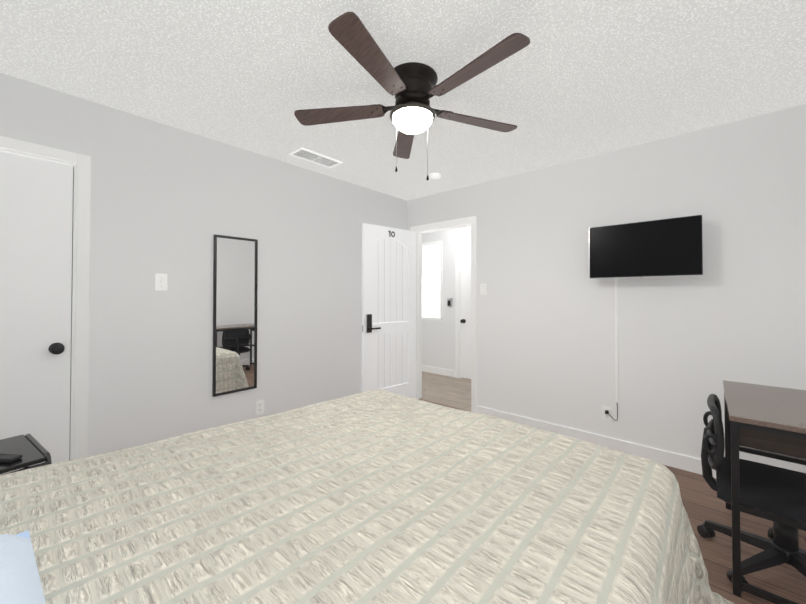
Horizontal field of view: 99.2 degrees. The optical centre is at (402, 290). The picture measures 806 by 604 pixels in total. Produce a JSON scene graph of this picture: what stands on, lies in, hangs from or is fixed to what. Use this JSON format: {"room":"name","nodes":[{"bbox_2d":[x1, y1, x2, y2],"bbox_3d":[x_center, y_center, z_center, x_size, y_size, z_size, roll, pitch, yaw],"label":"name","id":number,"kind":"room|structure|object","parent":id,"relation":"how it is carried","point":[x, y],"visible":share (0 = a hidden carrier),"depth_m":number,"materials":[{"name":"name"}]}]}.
{"room":"bedroom","nodes":[
{"label":"bedroom","id":0,"kind":"room"},
{"bbox_2d":[0,73,406,455],"bbox_3d":[-1.329,0.079,2.798,0.120,2.440,4.020,-1,-1,42],"label":"wall","id":1,"kind":"structure","parent":0,"point":[170,201],"depth_m":2.47,"materials":[{"name":"paint"}]},
{"bbox_2d":[0,152,73,474],"bbox_3d":[-2.185,0.265,1.737,0.106,2.015,0.735,-1,-1,42],"label":"closet door","id":2,"kind":"structure","parent":1,"relation":"in","point":[36,230],"depth_m":1.92,"materials":[{"name":"white wood"}]},
{"bbox_2d":[0,136,90,459],"bbox_3d":[-2.226,0.235,1.774,0.136,2.100,0.880,-1,-1,42],"label":"trim","id":3,"kind":"structure","parent":1,"relation":"attached to","point":[80,311],"depth_m":2.03,"materials":[{"name":"white wood"}]},
{"bbox_2d":[155,274,166,290],"bbox_3d":[-1.647,-0.056,2.337,0.018,0.116,0.072,-1,-1,42],"label":"light switch","id":4,"kind":"object","parent":1,"relation":"attached to","point":[160,282],"visible":1,"depth_m":2.34,"materials":[{"name":"white plastic"}]},
{"bbox_2d":[212,234,257,396],"bbox_3d":[-1.315,0.188,2.704,0.021,1.220,0.333,-1,-1,42],"label":"mirror","id":5,"kind":"object","parent":1,"relation":"attached to","point":[235,273],"visible":0.96,"depth_m":2.69,"materials":[{"name":"black mirror"}]},
{"bbox_2d":[256,400,263,415],"bbox_3d":[-1.187,0.972,2.847,0.008,0.116,0.072,-1,-1,42],"label":"electrical outlet","id":6,"kind":"object","parent":1,"relation":"attached to","point":[259,407],"visible":1,"depth_m":2.84,"materials":[{"name":"white plastic"}]},
{"bbox_2d":[0,0,805,200],"bbox_3d":[-0.160,-1.183,2.707,5.370,0.080,5.410,-1,-1,42],"label":"ceiling","id":7,"kind":"structure","parent":0,"point":[575,80],"depth_m":1.80,"materials":[{"name":"white paint"}]},
{"bbox_2d":[289,147,342,167],"bbox_3d":[-0.741,-1.133,2.948,0.190,0.010,0.420,-1,-1,42],"label":"ceiling vent","id":8,"kind":"object","parent":7,"relation":"in","point":[314,157],"visible":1,"depth_m":2.93,"materials":[{"name":"white plastic"}]},
{"bbox_2d":[294,12,529,180],"bbox_3d":[0.068,-0.877,1.825,1.257,0.555,1.268,-1,-1,42],"label":"ceiling fan","id":9,"kind":"object","parent":7,"relation":"hanging from","point":[413,87],"visible":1,"depth_m":1.76,"materials":[{"name":"brown wood"}]},
{"bbox_2d":[429,173,441,178],"bbox_3d":[0.318,-1.116,3.357,0.120,0.034,0.120,-1,-1,42],"label":"smoke detector","id":10,"kind":"object","parent":7,"relation":"attached to","point":[435,175],"visible":1,"depth_m":3.32,"materials":[{"name":"white plastic"}]},
{"bbox_2d":[422,226,470,369],"bbox_3d":[1.552,0.105,4.706,5.490,2.440,0.120,-1,-1,42],"label":"wall","id":11,"kind":"structure","parent":0,"point":[438,343],"depth_m":5.40,"materials":[{"name":"paint"}]},
{"bbox_2d":[422,241,442,320],"bbox_3d":[0.192,-0.155,5.814,1.150,1.270,0.035,-1,-1,42],"label":"window","id":12,"kind":"structure","parent":11,"relation":"in","point":[432,280],"depth_m":5.57,"materials":[{"name":"white glass"}]},
{"bbox_2d":[422,365,454,376],"bbox_3d":[0.173,1.288,5.826,1.680,0.105,0.014,-1,-1,42],"label":"baseboard","id":13,"kind":"structure","parent":11,"relation":"attached to","point":[447,372],"depth_m":5.47,"materials":[{"name":"white wood"}]},
{"bbox_2d":[447,298,451,305],"bbox_3d":[0.725,0.181,5.333,0.080,0.125,0.040,-1,-1,42],"label":"box","id":14,"kind":"object","parent":11,"relation":"attached to","point":[449,301],"visible":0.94,"depth_m":5.31,"materials":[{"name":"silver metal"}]},
{"bbox_2d":[455,239,470,377],"bbox_3d":[1.184,0.279,5.020,0.900,2.100,0.136,-1,-1,42],"label":"door frame","id":15,"kind":"structure","parent":11,"relation":"attached to","point":[458,243],"depth_m":5.24,"materials":[{"name":"white wood"}]},
{"bbox_2d":[460,244,470,378],"bbox_3d":[1.147,0.310,4.979,0.750,2.013,0.106,-1,-1,42],"label":"hall door","id":16,"kind":"structure","parent":11,"relation":"in","point":[465,285],"depth_m":5.18,"materials":[{"name":"white wood"}]},
{"bbox_2d":[407,104,805,472],"bbox_3d":[1.381,0.084,3.159,3.690,2.440,0.120,-1,-1,42],"label":"wall","id":17,"kind":"structure","parent":0,"point":[735,312],"depth_m":2.64,"materials":[{"name":"paint"}]},
{"bbox_2d":[362,223,415,398],"bbox_3d":[-0.122,0.293,3.880,0.774,2.018,0.107,1,-1,-41],"label":"entry door","id":18,"kind":"structure","parent":17,"relation":"in","point":[388,309],"depth_m":3.87,"materials":[{"name":"white wood"}]},
{"bbox_2d":[410,216,476,412],"bbox_3d":[0.480,0.265,3.957,0.910,2.100,0.152,-1,-1,42],"label":"door frame","id":19,"kind":"structure","parent":17,"relation":"attached to","point":[454,223],"depth_m":3.83,"materials":[{"name":"white wood"}]},
{"bbox_2d":[480,284,486,294],"bbox_3d":[0.830,-0.015,3.557,0.072,0.116,0.018,-1,-1,42],"label":"light switch","id":20,"kind":"object","parent":17,"relation":"attached to","point":[483,289],"visible":1,"depth_m":3.56,"materials":[{"name":"white plastic"}]},
{"bbox_2d":[477,406,715,477],"bbox_3d":[1.690,1.246,2.776,2.440,0.105,0.018,-1,-1,42],"label":"baseboard","id":21,"kind":"structure","parent":17,"relation":"attached to","point":[680,461],"depth_m":2.75,"materials":[{"name":"white wood"}]},
{"bbox_2d":[602,406,612,421],"bbox_3d":[1.671,1.009,2.802,0.072,0.116,0.008,-1,-1,42],"label":"electrical outlet","id":22,"kind":"object","parent":17,"relation":"attached to","point":[607,417],"visible":0.79,"depth_m":2.80,"materials":[{"name":"white plastic"}]},
{"bbox_2d":[605,278,618,420],"bbox_3d":[1.685,0.467,2.773,0.095,1.147,0.045,-1,-1,42],"label":"cord","id":23,"kind":"object","parent":17,"relation":"attached to","point":[616,350],"visible":0.98,"depth_m":2.76,"materials":[{"name":"white plastic"}]},
{"bbox_2d":[589,215,702,278],"bbox_3d":[1.811,-0.300,2.598,0.691,0.419,0.153,-1,-1,42],"label":"tv","id":24,"kind":"object","parent":17,"relation":"attached to","point":[665,247],"visible":1,"depth_m":2.51,"materials":[{"name":"black plastic"}]},
{"bbox_2d":[419,371,805,603],"bbox_3d":[-0.160,1.327,2.672,5.370,0.060,5.410,-1,-1,42],"label":"floor","id":25,"kind":"structure","parent":0,"point":[702,502],"depth_m":1.84,"materials":[{"name":"brown wood"}]},
{"bbox_2d":[0,434,51,474],"bbox_3d":[-1.746,0.973,1.337,0.420,0.606,0.454,-1,-1,34],"label":"side table","id":26,"kind":"object","parent":25,"relation":"on","point":[31,449],"visible":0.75,"depth_m":1.44,"materials":[{"name":"black"}]},
{"bbox_2d":[0,453,21,462],"bbox_3d":[-1.621,0.670,1.377,0.160,0.018,0.044,0,-1,7],"label":"remote","id":27,"kind":"object","parent":26,"relation":"on","point":[7,458],"visible":1,"depth_m":1.37,"materials":[{"name":"black plastic"}]},
{"bbox_2d":[0,389,733,603],"bbox_3d":[-0.243,0.725,1.083,1.967,1.100,2.312,-1,-1,42],"label":"bed","id":28,"kind":"object","parent":25,"relation":"on","point":[376,496],"visible":1,"depth_m":0.95,"materials":[{"name":"white fabric"}]},
{"bbox_2d":[697,394,805,590],"bbox_3d":[1.743,0.911,1.572,0.609,0.741,0.584,-1,-1,42],"label":"office chair","id":29,"kind":"object","parent":25,"relation":"on","point":[775,489],"visible":0.98,"depth_m":1.54,"materials":[{"name":"black plastic"}]},
{"bbox_2d":[723,380,805,603],"bbox_3d":[1.860,0.907,1.572,0.550,0.750,0.810,-1,-1,42],"label":"desk","id":30,"kind":"object","parent":25,"relation":"on","point":[771,420],"visible":0.98,"depth_m":1.44,"materials":[{"name":"brown wood"}]}
]}

